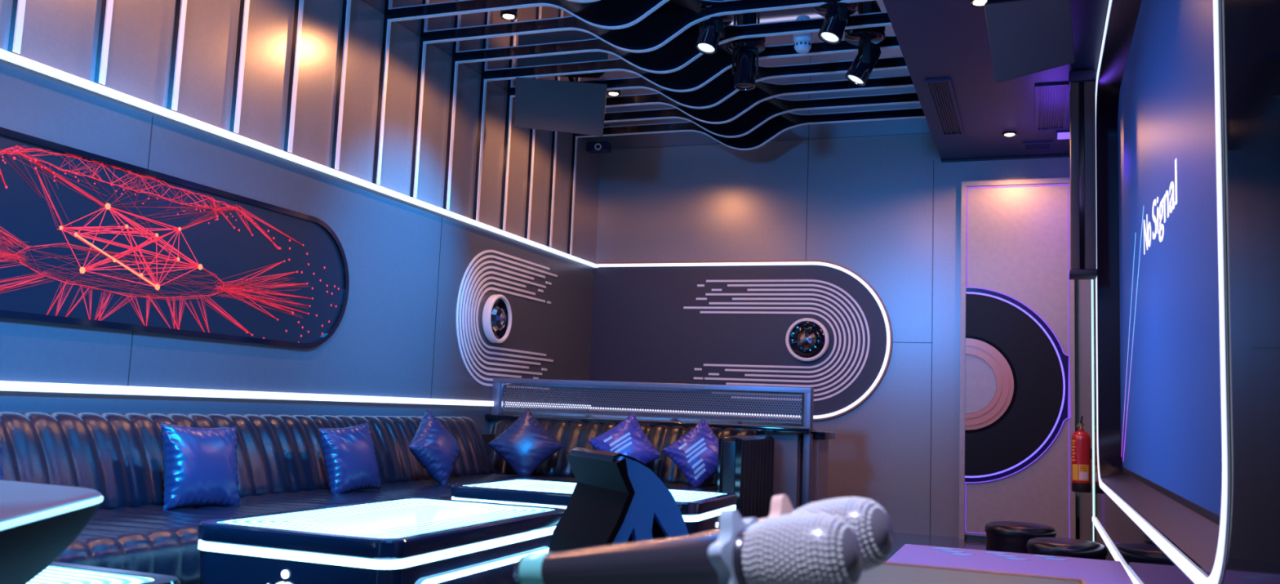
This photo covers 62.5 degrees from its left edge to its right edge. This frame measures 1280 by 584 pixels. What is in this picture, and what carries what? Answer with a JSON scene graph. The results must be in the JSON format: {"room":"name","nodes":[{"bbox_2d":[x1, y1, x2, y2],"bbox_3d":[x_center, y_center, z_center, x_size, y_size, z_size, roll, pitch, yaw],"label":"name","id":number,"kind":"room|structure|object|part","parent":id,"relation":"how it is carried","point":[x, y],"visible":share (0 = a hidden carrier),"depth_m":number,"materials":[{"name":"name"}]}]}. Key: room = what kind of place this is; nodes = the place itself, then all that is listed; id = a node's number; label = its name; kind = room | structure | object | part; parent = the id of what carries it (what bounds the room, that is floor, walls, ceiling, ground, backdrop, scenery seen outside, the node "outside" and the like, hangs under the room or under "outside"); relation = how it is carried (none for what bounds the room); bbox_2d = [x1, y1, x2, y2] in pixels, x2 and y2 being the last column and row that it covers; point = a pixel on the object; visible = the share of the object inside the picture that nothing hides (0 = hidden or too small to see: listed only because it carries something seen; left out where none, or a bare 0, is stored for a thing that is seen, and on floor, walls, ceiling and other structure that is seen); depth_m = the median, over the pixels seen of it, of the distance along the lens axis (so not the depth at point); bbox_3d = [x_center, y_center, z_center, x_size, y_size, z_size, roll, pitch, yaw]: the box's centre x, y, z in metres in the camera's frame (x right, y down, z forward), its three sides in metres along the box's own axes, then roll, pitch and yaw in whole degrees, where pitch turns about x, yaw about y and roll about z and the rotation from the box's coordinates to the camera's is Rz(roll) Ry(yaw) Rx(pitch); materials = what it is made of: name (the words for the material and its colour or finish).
{"room":"karaoke room","nodes":[
{"label":"karaoke room","id":0,"kind":"room"},
{"bbox_2d":[0,0,600,433],"bbox_3d":[-2.051,-0.268,4.088,0.100,2.857,9.300,0,-7,21],"label":"wall","id":1,"kind":"structure","parent":0,"point":[383,344],"depth_m":5.26,"materials":[{"name":"paint"}]},
{"bbox_2d":[127,330,133,386],"bbox_3d":[-1.987,0.260,4.112,0.002,0.220,0.003,0,-7,21],"label":"trim","id":2,"kind":"structure","parent":1,"relation":"attached to","point":[132,331],"depth_m":4.11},
{"bbox_2d":[147,115,153,168],"bbox_3d":[-1.953,-0.595,4.206,0.002,0.220,0.003,0,-7,21],"label":"trim","id":3,"kind":"structure","parent":1,"relation":"attached to","point":[153,116],"depth_m":4.21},
{"bbox_2d":[0,127,349,347],"bbox_3d":[-2.126,-0.220,3.717,0.022,0.639,3.594,0,-7,21],"label":"wall art","id":4,"kind":"object","parent":1,"relation":"attached to","point":[89,239],"visible":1,"depth_m":4.20,"materials":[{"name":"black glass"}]},
{"bbox_2d":[431,216,442,396],"bbox_3d":[-1.198,0.088,6.209,0.002,1.080,0.004,0,-7,21],"label":"trim","id":5,"kind":"structure","parent":1,"relation":"attached to","point":[442,216],"depth_m":6.21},
{"bbox_2d":[0,48,892,420],"bbox_3d":[-0.913,-0.186,3.649,2.339,1.178,9.300,0,-7,21],"label":"light strip","id":6,"kind":"object","parent":1,"relation":"attached to","point":[8,56],"visible":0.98,"depth_m":5.19,"materials":[{"name":"white plastic"}]},
{"bbox_2d":[481,293,511,342],"bbox_3d":[-0.916,0.174,6.843,0.081,0.316,0.316,0,-7,21],"label":"speaker","id":7,"kind":"object","parent":1,"relation":"attached to","point":[496,317],"visible":1,"depth_m":6.80},
{"bbox_2d":[493,297,508,338],"bbox_3d":[-0.934,0.174,6.850,0.038,0.268,0.268,0,-7,21],"label":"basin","id":8,"kind":"object","parent":7,"relation":"in","point":[500,304],"depth_m":6.87,"materials":[{"name":"black"}]},
{"bbox_2d":[456,249,557,390],"bbox_3d":[-0.871,0.197,7.069,0.006,0.880,1.396,0,-7,21],"label":"wall decoration","id":9,"kind":"object","parent":1,"relation":"attached to","point":[477,256],"visible":0.98,"depth_m":6.78,"materials":[{"name":"white plastic"}]},
{"bbox_2d":[360,0,931,149],"bbox_3d":[-0.733,-1.738,3.774,2.790,0.100,9.500,0,-7,21],"label":"ceiling","id":10,"kind":"structure","parent":0,"point":[535,15],"depth_m":6.30,"materials":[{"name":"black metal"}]},
{"bbox_2d":[7,0,26,54],"bbox_3d":[-0.903,-1.286,3.216,2.665,0.932,0.027,0,-7,21],"label":"ceiling slat","id":11,"kind":"object","parent":10,"relation":"attached to","point":[17,18],"visible":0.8,"depth_m":3.63,"materials":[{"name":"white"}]},
{"bbox_3d":[-0.903,-1.286,3.216,2.665,0.932,0.027,0,-7,21],"label":"blade","id":12,"kind":"part","parent":11,"relation":"part of","materials":[{"name":"black"}]},
{"bbox_2d":[93,0,113,84],"bbox_3d":[-0.778,-1.245,3.548,2.665,0.932,0.027,0,-7,21],"label":"ceiling slat","id":13,"kind":"object","parent":10,"relation":"attached to","point":[105,21],"visible":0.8,"depth_m":3.97,"materials":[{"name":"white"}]},
{"bbox_3d":[-0.778,-1.245,3.548,2.665,0.932,0.027,0,-7,21],"label":"blade","id":14,"kind":"part","parent":13,"relation":"part of","materials":[{"name":"black"}]},
{"bbox_2d":[167,0,186,111],"bbox_3d":[-0.653,-1.203,3.880,2.665,0.932,0.027,0,-7,21],"label":"ceiling slat","id":15,"kind":"object","parent":10,"relation":"attached to","point":[181,5],"visible":0.89,"depth_m":4.31,"materials":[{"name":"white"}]},
{"bbox_2d":[229,0,249,133],"bbox_3d":[-0.528,-1.162,4.212,2.665,0.932,0.027,0,-7,21],"label":"ceiling slat","id":16,"kind":"object","parent":10,"relation":"attached to","point":[244,4],"visible":0.89,"depth_m":4.65,"materials":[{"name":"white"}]},
{"bbox_2d":[283,0,303,152],"bbox_3d":[-0.403,-1.121,4.543,2.665,0.932,0.027,0,-7,21],"label":"ceiling slat","id":17,"kind":"object","parent":10,"relation":"attached to","point":[299,6],"visible":0.89,"depth_m":4.99,"materials":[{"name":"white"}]},
{"bbox_2d":[330,0,600,169],"bbox_3d":[-0.278,-1.079,4.875,2.665,0.932,0.027,0,-7,21],"label":"ceiling slat","id":18,"kind":"object","parent":10,"relation":"attached to","point":[346,3],"visible":0.97,"depth_m":5.32,"materials":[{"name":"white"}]},
{"bbox_3d":[-0.278,-1.079,4.875,2.665,0.932,0.027,0,-7,21],"label":"blade","id":19,"kind":"part","parent":18,"relation":"part of","materials":[{"name":"black"}]},
{"bbox_2d":[500,9,517,20],"bbox_3d":[-0.699,-1.469,5.611,0.090,0.032,0.090,0,-7,21],"label":"recessed light","id":20,"kind":"object","parent":10,"relation":"in","point":[507,15],"visible":1,"depth_m":5.59,"materials":[{"name":"black"}]},
{"bbox_2d":[373,0,669,184],"bbox_3d":[-0.153,-1.038,5.207,2.665,0.932,0.027,0,-7,21],"label":"ceiling slat","id":21,"kind":"object","parent":10,"relation":"attached to","point":[602,14],"visible":0.99,"depth_m":5.41,"materials":[{"name":"black"}]},
{"bbox_2d":[513,77,607,136],"bbox_3d":[-0.483,-1.177,6.694,0.557,0.375,0.416,0,-7,21],"label":"television","id":22,"kind":"object","parent":10,"relation":"hanging from","point":[553,105],"visible":1,"depth_m":6.63,"materials":[{"name":"black plastic"}]},
{"bbox_2d":[586,141,611,153],"bbox_3d":[-0.323,-1.123,8.182,0.180,0.075,0.116,0,-7,21],"label":"security camera","id":23,"kind":"object","parent":10,"relation":"attached to","point":[597,147],"visible":1,"depth_m":8.15,"materials":[{"name":"black plastic"}]},
{"bbox_2d":[606,89,620,96],"bbox_3d":[-0.173,-1.304,6.920,0.090,0.032,0.090,0,-7,21],"label":"recessed light","id":24,"kind":"object","parent":10,"relation":"in","point":[615,92],"visible":0.94,"depth_m":6.90,"materials":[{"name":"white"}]},
{"bbox_2d":[409,0,878,198],"bbox_3d":[-0.028,-0.996,5.539,2.665,0.932,0.027,0,-7,21],"label":"ceiling slat","id":25,"kind":"object","parent":10,"relation":"attached to","point":[655,31],"visible":0.95,"depth_m":5.58,"materials":[{"name":"black"}]},
{"bbox_2d":[443,17,891,209],"bbox_3d":[0.097,-0.955,5.871,2.665,0.932,0.027,0,-7,21],"label":"ceiling slat","id":26,"kind":"object","parent":10,"relation":"attached to","point":[679,52],"visible":0.77,"depth_m":5.92,"materials":[{"name":"black metal"}]},
{"bbox_2d":[472,40,899,220],"bbox_3d":[0.222,-0.914,6.202,2.665,0.932,0.027,0,-7,21],"label":"ceiling slat","id":27,"kind":"object","parent":10,"relation":"attached to","point":[700,72],"visible":0.72,"depth_m":6.25,"materials":[{"name":"black"}]},
{"bbox_2d":[499,62,907,230],"bbox_3d":[0.347,-0.872,6.534,2.665,0.932,0.027,0,-7,21],"label":"ceiling slat","id":28,"kind":"object","parent":10,"relation":"attached to","point":[721,88],"visible":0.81,"depth_m":6.55,"materials":[{"name":"black metal"}]},
{"bbox_2d":[693,9,732,54],"bbox_3d":[0.371,-1.358,5.527,0.216,0.222,0.216,7,-8,-38],"label":"lamp","id":29,"kind":"object","parent":10,"relation":"hanging from","point":[710,30],"visible":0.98,"depth_m":5.47,"materials":[{"name":"black metal"}]},
{"bbox_2d":[524,80,914,239],"bbox_3d":[0.472,-0.831,6.866,2.665,0.932,0.027,0,-7,21],"label":"ceiling slat","id":30,"kind":"object","parent":10,"relation":"attached to","point":[740,103],"visible":0.87,"depth_m":6.86,"materials":[{"name":"black metal"}]},
{"bbox_2d":[546,97,919,247],"bbox_3d":[0.597,-0.789,7.198,2.665,0.932,0.027,0,-7,21],"label":"ceiling slat","id":31,"kind":"object","parent":10,"relation":"attached to","point":[754,117],"visible":0.87,"depth_m":7.20,"materials":[{"name":"black metal"}]},
{"bbox_2d":[726,37,764,90],"bbox_3d":[0.591,-1.270,5.912,0.216,0.258,0.216,1,-6,9],"label":"lamp","id":32,"kind":"object","parent":10,"relation":"hanging from","point":[745,51],"visible":0.99,"depth_m":5.87,"materials":[{"name":"black metal"}]},
{"bbox_2d":[567,111,925,254],"bbox_3d":[0.722,-0.748,7.530,2.665,0.932,0.027,0,-7,21],"label":"ceiling slat","id":33,"kind":"object","parent":10,"relation":"attached to","point":[768,131],"visible":0.89,"depth_m":7.54,"materials":[{"name":"black"}]},
{"bbox_2d":[793,32,812,53],"bbox_3d":[0.888,-1.355,5.752,0.103,0.100,0.103,0,-7,21],"label":"smoke detector","id":34,"kind":"object","parent":10,"relation":"attached to","point":[802,42],"visible":0.98,"depth_m":5.71,"materials":[{"name":"white plastic"}]},
{"bbox_2d":[814,0,857,44],"bbox_3d":[0.984,-1.358,5.296,0.216,0.224,0.216,5,-7,-21],"label":"lamp","id":35,"kind":"object","parent":10,"relation":"hanging from","point":[837,14],"visible":0.99,"depth_m":5.25,"materials":[{"name":"black metal"}]},
{"bbox_2d":[844,26,884,86],"bbox_3d":[1.208,-1.254,5.678,0.216,0.290,0.216,2,-6,2],"label":"lamp","id":36,"kind":"object","parent":10,"relation":"hanging from","point":[866,39],"visible":0.98,"depth_m":5.63,"materials":[{"name":"black metal"}]},
{"bbox_2d":[588,133,1095,540],"bbox_3d":[1.611,0.275,7.697,4.410,2.857,0.100,0,-7,21],"label":"wall","id":37,"kind":"structure","parent":0,"point":[869,198],"depth_m":7.67,"materials":[{"name":"paint"}]},
{"bbox_2d":[588,264,886,415],"bbox_3d":[0.700,0.352,7.966,2.315,1.130,0.020,0,-7,21],"label":"wall panel","id":38,"kind":"object","parent":37,"relation":"attached to","point":[642,331],"visible":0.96,"depth_m":8.02,"materials":[{"name":"laminate"}]},
{"bbox_2d":[683,279,870,400],"bbox_3d":[0.991,0.353,7.842,1.420,0.896,0.006,0,-7,21],"label":"wall decoration","id":39,"kind":"object","parent":38,"relation":"attached to","point":[760,280],"visible":0.98,"depth_m":7.77,"materials":[{"name":"white plastic"}]},
{"bbox_2d":[785,317,829,361],"bbox_3d":[1.222,0.348,7.715,0.316,0.316,0.081,0,-7,21],"label":"speaker","id":40,"kind":"object","parent":38,"relation":"attached to","point":[806,339],"visible":1,"depth_m":7.71},
{"bbox_2d":[805,139,808,259],"bbox_3d":[1.252,-0.689,7.897,0.004,0.927,0.002,0,-7,21],"label":"trim","id":41,"kind":"structure","parent":37,"relation":"attached to","point":[808,140],"depth_m":7.89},
{"bbox_2d":[900,342,931,342],"bbox_3d":[1.930,0.360,7.511,0.286,0.004,0.002,0,-7,21],"label":"trim","id":42,"kind":"structure","parent":37,"relation":"attached to","point":[900,342],"depth_m":7.50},
{"bbox_2d":[929,160,933,535],"bbox_3d":[2.065,0.371,7.459,0.004,2.650,0.002,0,-7,21],"label":"trim","id":43,"kind":"structure","parent":37,"relation":"attached to","point":[933,161],"depth_m":7.45,"materials":[{"name":"grey metal"}]},
{"bbox_2d":[941,155,1070,162],"bbox_3d":[2.636,-0.938,7.405,1.005,0.015,0.006,0,-7,21],"label":"trim","id":44,"kind":"structure","parent":37,"relation":"attached to","point":[1052,156],"depth_m":7.42,"materials":[{"name":"grey metal"}]},
{"bbox_2d":[959,177,1075,538],"bbox_3d":[2.577,0.454,7.216,0.735,2.475,0.075,0,-7,21],"label":"door frame","id":45,"kind":"structure","parent":37,"relation":"attached to","point":[1047,180],"depth_m":7.24,"materials":[{"name":"laminate"}]},
{"bbox_2d":[964,182,1071,537],"bbox_3d":[2.580,0.456,7.218,0.670,2.410,0.059,0,-7,21],"label":"door","id":46,"kind":"structure","parent":37,"relation":"in","point":[1018,235],"depth_m":7.20,"materials":[{"name":"laminate"}]},
{"bbox_2d":[964,291,1065,477],"bbox_3d":[2.542,0.632,7.156,0.638,1.276,0.026,0,-7,21],"label":"disc","id":47,"kind":"object","parent":46,"relation":"attached to","point":[1015,381],"visible":1,"depth_m":7.17,"materials":[{"name":"black plastic"}]},
{"bbox_2d":[964,286,1071,482],"bbox_3d":[2.564,0.634,7.166,0.673,1.347,0.016,0,-7,21],"label":"band","id":48,"kind":"object","parent":46,"relation":"attached to","point":[1065,414],"visible":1,"depth_m":7.10,"materials":[{"name":"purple plastic"}]},
{"bbox_2d":[1074,279,1079,538],"bbox_3d":[2.949,0.385,7.122,0.026,2.620,0.006,0,-7,21],"label":"trim","id":49,"kind":"structure","parent":37,"relation":"attached to","point":[1076,281],"depth_m":7.09,"materials":[{"name":"black metal"}]},
{"bbox_2d":[1078,279,1095,541],"bbox_3d":[3.002,0.384,7.094,0.093,2.620,0.020,0,-7,21],"label":"trim","id":50,"kind":"structure","parent":37,"relation":"attached to","point":[1086,501],"depth_m":7.06,"materials":[{"name":"metal"}]},
{"bbox_2d":[884,532,986,561],"bbox_3d":[-0.094,1.199,3.167,4.410,0.100,9.500,0,-7,21],"label":"floor","id":51,"kind":"structure","parent":0,"point":[900,540],"depth_m":6.94,"materials":[{"name":"stone"}]},
{"bbox_2d":[26,560,180,583],"bbox_3d":[-1.333,0.697,1.566,0.650,0.449,1.080,0,-7,21],"label":"table","id":52,"kind":"object","parent":51,"relation":"on","point":[57,572],"visible":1,"depth_m":1.96,"materials":[{"name":"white glass"}]},
{"bbox_2d":[0,480,103,583],"bbox_3d":[-1.126,0.380,1.495,0.805,0.181,0.642,0,-7,21],"label":"console","id":53,"kind":"object","parent":52,"relation":"on","point":[38,522],"visible":1,"depth_m":1.53,"materials":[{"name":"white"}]},
{"bbox_3d":[-1.124,0.293,1.505,0.795,0.006,0.638,0,-7,21],"label":"glass","id":54,"kind":"part","parent":53,"relation":"part of","materials":[{"name":"blue"}]},
{"bbox_2d":[197,496,565,583],"bbox_3d":[-0.722,0.898,3.173,0.650,0.449,1.080,0,-7,21],"label":"table","id":55,"kind":"object","parent":51,"relation":"on","point":[411,540],"visible":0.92,"depth_m":2.79,"materials":[{"name":"black glass"}]},
{"bbox_2d":[197,525,555,568],"bbox_3d":[-0.716,0.733,3.191,0.637,0.023,1.077,0,-7,21],"label":"light","id":56,"kind":"object","parent":55,"relation":"on","point":[310,557],"depth_m":2.73,"materials":[{"name":"white plastic"}]},
{"bbox_2d":[421,547,549,583],"bbox_3d":[-0.435,0.932,3.060,0.033,0.296,0.836,0,-7,21],"label":"light","id":57,"kind":"object","parent":55,"relation":"attached to","point":[499,568],"depth_m":3.01,"materials":[{"name":"white plastic"}]},
{"bbox_2d":[0,410,774,583],"bbox_3d":[-1.088,0.798,3.755,1.903,0.664,5.804,0,-7,21],"label":"sofa","id":58,"kind":"object","parent":51,"relation":"on","point":[281,464],"visible":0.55,"depth_m":4.30,"materials":[{"name":"black leather"}]},
{"bbox_2d":[0,436,4,479],"bbox_3d":[-1.940,0.511,2.948,0.158,0.344,0.355,-1,-7,27],"label":"throw pillow","id":59,"kind":"object","parent":58,"relation":"on","point":[2,477],"visible":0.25,"depth_m":3.06,"materials":[{"name":"blue leather"}]},
{"bbox_3d":[-2.017,0.585,3.559,0.303,0.358,1.580,0,-7,21],"label":"backrest","id":60,"kind":"part","parent":58,"relation":"part of","materials":[{"name":"black leather"}]},
{"bbox_3d":[-1.588,0.819,3.369,0.652,0.202,1.580,0,-7,21],"label":"seat","id":61,"kind":"part","parent":58,"relation":"part of","materials":[{"name":"black leather"}]},
{"bbox_2d":[160,422,240,510],"bbox_3d":[-1.601,0.637,3.848,0.153,0.316,0.326,-2,-8,34],"label":"throw pillow","id":62,"kind":"object","parent":58,"relation":"on","point":[200,468],"visible":0.99,"depth_m":3.78,"materials":[{"name":"blue leather"}]},
{"bbox_3d":[-1.365,0.801,5.291,0.303,0.358,2.135,0,-7,21],"label":"backrest","id":63,"kind":"part","parent":58,"relation":"part of","materials":[{"name":"black leather"}]},
{"bbox_2d":[318,422,381,493],"bbox_3d":[-1.286,0.741,4.685,0.153,0.324,0.335,-1,-7,28],"label":"throw pillow","id":64,"kind":"object","parent":58,"relation":"on","point":[351,464],"visible":1,"depth_m":4.61,"materials":[{"name":"blue leather"}]},
{"bbox_3d":[-0.935,1.035,5.100,0.652,0.202,2.135,0,-7,21],"label":"seat","id":65,"kind":"part","parent":58,"relation":"part of","materials":[{"name":"black leather"}]},
{"bbox_2d":[408,408,461,484],"bbox_3d":[-1.025,0.785,5.291,0.199,0.391,0.387,2,-6,4],"label":"throw pillow","id":66,"kind":"object","parent":58,"relation":"on","point":[433,445],"visible":0.99,"depth_m":5.21,"materials":[{"name":"blue leather"}]},
{"bbox_3d":[-1.948,0.830,3.976,0.130,0.540,5.580,0,-7,21],"label":"frame","id":67,"kind":"part","parent":58,"relation":"part of","materials":[{"name":"black leather"}]},
{"bbox_3d":[-0.841,0.969,6.603,0.170,0.345,0.289,0,-7,21],"label":"backrest","id":68,"kind":"part","parent":58,"relation":"part of","materials":[{"name":"black leather"}]},
{"bbox_2d":[487,407,564,475],"bbox_3d":[-0.669,0.895,6.166,0.445,0.436,0.163,1,-6,8],"label":"throw pillow","id":69,"kind":"object","parent":58,"relation":"on","point":[526,444],"visible":0.98,"depth_m":6.12,"materials":[{"name":"blue leather"}]},
{"bbox_3d":[-0.514,1.178,6.222,0.630,0.172,0.280,0,-7,21],"label":"seat","id":70,"kind":"part","parent":58,"relation":"part of","materials":[{"name":"black leather"}]},
{"bbox_2d":[587,412,662,463],"bbox_3d":[-0.086,0.891,6.011,0.432,0.413,0.162,2,-6,3],"label":"throw pillow","id":71,"kind":"object","parent":58,"relation":"on","point":[628,437],"visible":0.7,"depth_m":5.97,"materials":[{"name":"blue fabric"}]},
{"bbox_3d":[-0.051,0.965,6.303,1.520,0.358,0.303,0,-7,21],"label":"backrest","id":72,"kind":"part","parent":58,"relation":"part of","materials":[{"name":"black leather"}]},
{"bbox_2d":[662,417,718,487],"bbox_3d":[0.330,0.901,5.853,0.423,0.404,0.161,2,-6,5],"label":"throw pillow","id":73,"kind":"object","parent":58,"relation":"on","point":[695,453],"visible":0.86,"depth_m":5.80,"materials":[{"name":"blue fabric"}]},
{"bbox_3d":[0.124,1.156,5.817,0.850,0.202,0.652,0,-7,21],"label":"seat","id":74,"kind":"part","parent":58,"relation":"part of","materials":[{"name":"black leather"}]},
{"bbox_3d":[0.578,1.092,5.674,0.110,0.632,0.765,0,-7,21],"label":"arm","id":75,"kind":"part","parent":58,"relation":"part of","materials":[{"name":"black leather"}]},
{"bbox_2d":[451,478,737,534],"bbox_3d":[-0.192,1.058,4.438,1.080,0.449,0.650,0,-7,21],"label":"table","id":76,"kind":"object","parent":51,"relation":"on","point":[700,510],"visible":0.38,"depth_m":4.27,"materials":[{"name":"black glass"}]},
{"bbox_2d":[451,496,736,520],"bbox_3d":[-0.186,0.893,4.456,1.077,0.023,0.637,0,-7,21],"label":"light","id":77,"kind":"object","parent":76,"relation":"on","point":[712,513],"depth_m":4.21,"materials":[{"name":"white plastic"}]},
{"bbox_2d":[548,447,688,551],"bbox_3d":[-0.034,0.746,2.644,0.461,0.690,0.338,5,-7,-24],"label":"kiosk","id":78,"kind":"object","parent":51,"relation":"on","point":[616,497],"visible":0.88,"depth_m":2.53,"materials":[{"name":"blue"}]},
{"bbox_3d":[-0.167,0.724,2.585,0.167,0.650,0.338,5,-7,-24],"label":"plate","id":79,"kind":"part","parent":78,"relation":"part of","materials":[{"name":"black plastic"}]},
{"bbox_3d":[0.023,0.736,2.501,0.435,0.683,0.022,5,-7,-24],"label":"panel","id":80,"kind":"part","parent":78,"relation":"part of","materials":[{"name":"blue plastic"}]},
{"bbox_2d":[484,377,815,510],"bbox_3d":[0.013,1.033,6.461,2.088,0.955,0.220,0,-7,21],"label":"bar counter","id":81,"kind":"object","parent":51,"relation":"on","point":[787,439],"depth_m":6.34,"materials":[{"name":"metal"}]},
{"bbox_3d":[-0.025,1.167,6.470,2.010,0.688,0.080,0,-7,21],"label":"panel","id":82,"kind":"part","parent":81,"relation":"part of","materials":[{"name":"laminate"}]},
{"bbox_3d":[0.033,0.686,6.491,1.985,0.196,0.032,0,-7,21],"label":"frame","id":83,"kind":"part","parent":81,"relation":"part of","materials":[{"name":"silver metal"}]},
{"bbox_2d":[799,430,835,507],"bbox_3d":[0.784,1.192,6.463,0.750,0.700,0.340,0,-7,21],"label":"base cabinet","id":84,"kind":"object","parent":51,"relation":"on","point":[820,438],"visible":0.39,"depth_m":6.25,"materials":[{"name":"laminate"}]},
{"bbox_2d":[856,561,1085,583],"bbox_3d":[0.093,0.589,0.843,0.524,0.622,0.968,0,-7,21],"label":"table","id":85,"kind":"object","parent":51,"relation":"on","point":[887,572],"visible":0.24,"depth_m":1.22,"materials":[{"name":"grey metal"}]},
{"bbox_2d":[514,508,862,583],"bbox_3d":[0.026,0.231,0.919,0.335,0.098,0.088,-1,-7,25],"label":"microphone","id":86,"kind":"object","parent":85,"relation":"on","point":[804,547],"visible":1,"depth_m":0.87,"materials":[{"name":"grey metal"}]},
{"bbox_3d":[-0.006,0.242,0.952,0.248,0.078,0.052,-2,-8,34],"label":"handle","id":87,"kind":"part","parent":86,"relation":"part of","materials":[{"name":"grey"}]},
{"bbox_2d":[685,493,893,571],"bbox_3d":[0.110,0.244,1.039,0.290,0.103,0.081,-3,-8,42],"label":"microphone","id":88,"kind":"object","parent":85,"relation":"on","point":[872,524],"visible":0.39,"depth_m":0.95,"materials":[{"name":"grey"}]},
{"bbox_3d":[0.077,0.256,1.066,0.204,0.080,0.052,-3,-8,41],"label":"handle","id":89,"kind":"part","parent":88,"relation":"part of","materials":[{"name":"grey"}]},
{"bbox_2d":[885,543,1133,583],"bbox_3d":[0.980,1.004,2.886,0.774,0.312,2.395,0,-7,21],"label":"table","id":90,"kind":"object","parent":51,"relation":"on","point":[1093,571],"visible":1,"depth_m":3.70,"materials":[{"name":"glass"}]},
{"bbox_2d":[984,520,1056,553],"bbox_3d":[2.002,1.356,5.553,0.356,0.274,0.356,0,-7,21],"label":"round stool","id":91,"kind":"object","parent":51,"relation":"on","point":[1001,535],"visible":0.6,"depth_m":5.44,"materials":[{"name":"black leather"}]},
{"bbox_2d":[984,520,1056,537],"bbox_3d":[2.006,1.248,5.565,0.356,0.056,0.356,0,-7,21],"label":"cushion","id":92,"kind":"object","parent":91,"relation":"on","point":[994,529],"depth_m":5.44,"materials":[{"name":"black leather"}]},
{"bbox_2d":[1026,537,1107,559],"bbox_3d":[1.957,1.276,4.838,0.346,0.274,0.346,0,-7,21],"label":"round stool","id":93,"kind":"object","parent":51,"relation":"on","point":[1056,546],"visible":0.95,"depth_m":4.73,"materials":[{"name":"black leather"}]},
{"bbox_2d":[882,0,1109,159],"bbox_3d":[1.314,-1.637,2.990,1.645,0.307,9.300,0,-7,21],"label":"ceiling","id":94,"kind":"structure","parent":0,"point":[937,39],"depth_m":5.62,"materials":[{"name":"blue paint"}]},
{"bbox_2d":[924,78,964,135],"bbox_3d":[1.831,-1.092,6.310,0.140,0.012,1.160,0,-7,21],"label":"ceiling vent","id":95,"kind":"object","parent":94,"relation":"in","point":[940,92],"visible":1,"depth_m":6.24,"materials":[{"name":"grey metal"}]},
{"bbox_2d":[969,0,987,7],"bbox_3d":[1.507,-1.281,4.670,0.089,0.023,0.089,0,-7,21],"label":"recessed light","id":96,"kind":"object","parent":94,"relation":"in","point":[975,3],"visible":0.83,"depth_m":4.66,"materials":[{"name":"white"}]},
{"bbox_2d":[1002,131,1017,137],"bbox_3d":[2.381,-1.013,6.793,0.089,0.023,0.089,0,-7,21],"label":"recessed light","id":97,"kind":"object","parent":94,"relation":"in","point":[1007,134],"visible":1,"depth_m":6.77,"materials":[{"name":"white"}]},
{"bbox_2d":[983,0,1075,83],"bbox_3d":[1.734,-1.157,4.685,0.371,0.438,0.464,0,-7,21],"label":"speaker","id":98,"kind":"object","parent":94,"relation":"hanging from","point":[1026,37],"visible":1,"depth_m":4.60},
{"bbox_2d":[1022,140,1053,150],"bbox_3d":[2.659,-0.978,7.049,0.190,0.012,0.180,0,-7,21],"label":"ceiling vent","id":99,"kind":"object","parent":94,"relation":"in","point":[1034,145],"visible":1,"depth_m":7.03,"materials":[{"name":"metal"}]},
{"bbox_2d":[1035,82,1069,130],"bbox_3d":[2.421,-1.079,6.205,0.180,0.012,0.940,0,-7,21],"label":"ceiling vent","id":100,"kind":"object","parent":94,"relation":"in","point":[1051,100],"visible":0.98,"depth_m":6.16,"materials":[{"name":"metal"}]},
{"bbox_2d":[1055,129,1070,139],"bbox_3d":[2.745,-1.006,6.751,0.150,0.014,0.180,0,-7,21],"label":"recessed light","id":101,"kind":"object","parent":94,"relation":"in","point":[1060,135],"visible":0.64,"depth_m":6.74,"materials":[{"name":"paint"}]},
{"bbox_2d":[1057,132,1070,139],"bbox_3d":[2.745,-1.000,6.751,0.134,0.001,0.164,0,-7,21],"label":"diffuser","id":102,"kind":"object","parent":101,"relation":"attached to","point":[1060,135],"depth_m":6.76,"materials":[{"name":"plastic"}]},
{"bbox_2d":[1068,69,1097,279],"bbox_3d":[2.315,-0.617,5.516,0.129,1.090,0.177,0,-7,21],"label":"speaker","id":103,"kind":"object","parent":94,"relation":"hanging from","point":[1082,84],"visible":1,"depth_m":5.46},
{"bbox_2d":[1095,527,1115,559],"bbox_3d":[2.912,0.308,6.568,0.100,2.650,1.080,0,-7,21],"label":"wall","id":104,"kind":"structure","parent":0,"point":[1099,539],"depth_m":6.24,"materials":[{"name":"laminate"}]},
{"bbox_2d":[1071,415,1092,492],"bbox_3d":[2.711,0.983,6.408,0.165,0.458,0.111,0,-7,21],"label":"fire extinguisher","id":105,"kind":"object","parent":104,"relation":"attached to","point":[1082,452],"visible":1,"depth_m":6.37,"materials":[{"name":"red metal"}]},
{"bbox_2d":[1092,0,1279,583],"bbox_3d":[1.514,-0.370,2.176,0.700,2.370,8.220,0,-7,21],"label":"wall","id":106,"kind":"structure","parent":0,"point":[1250,29],"depth_m":1.71,"materials":[{"name":"black"}]},
{"bbox_2d":[1091,279,1139,583],"bbox_3d":[1.648,-0.130,3.541,0.011,2.540,5.506,0,-7,21],"label":"led","id":107,"kind":"object","parent":106,"relation":"attached to","point":[1113,551],"visible":0.55,"depth_m":5.86,"materials":[{"name":"white plastic"}]},
{"bbox_2d":[1095,0,1229,583],"bbox_3d":[1.732,-0.289,3.757,0.005,2.152,4.111,0,-7,21],"label":"frame","id":108,"kind":"object","parent":106,"relation":"attached to","point":[1194,575],"visible":0.92,"depth_m":1.83,"materials":[{"name":"white"}]},
{"bbox_2d":[1116,0,1222,524],"bbox_3d":[1.815,-0.301,3.647,0.023,2.033,4.180,0,-7,21],"label":"projection screen","id":109,"kind":"object","parent":106,"relation":"attached to","point":[1170,387],"visible":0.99,"depth_m":3.42,"materials":[{"name":"blue"}]}
]}

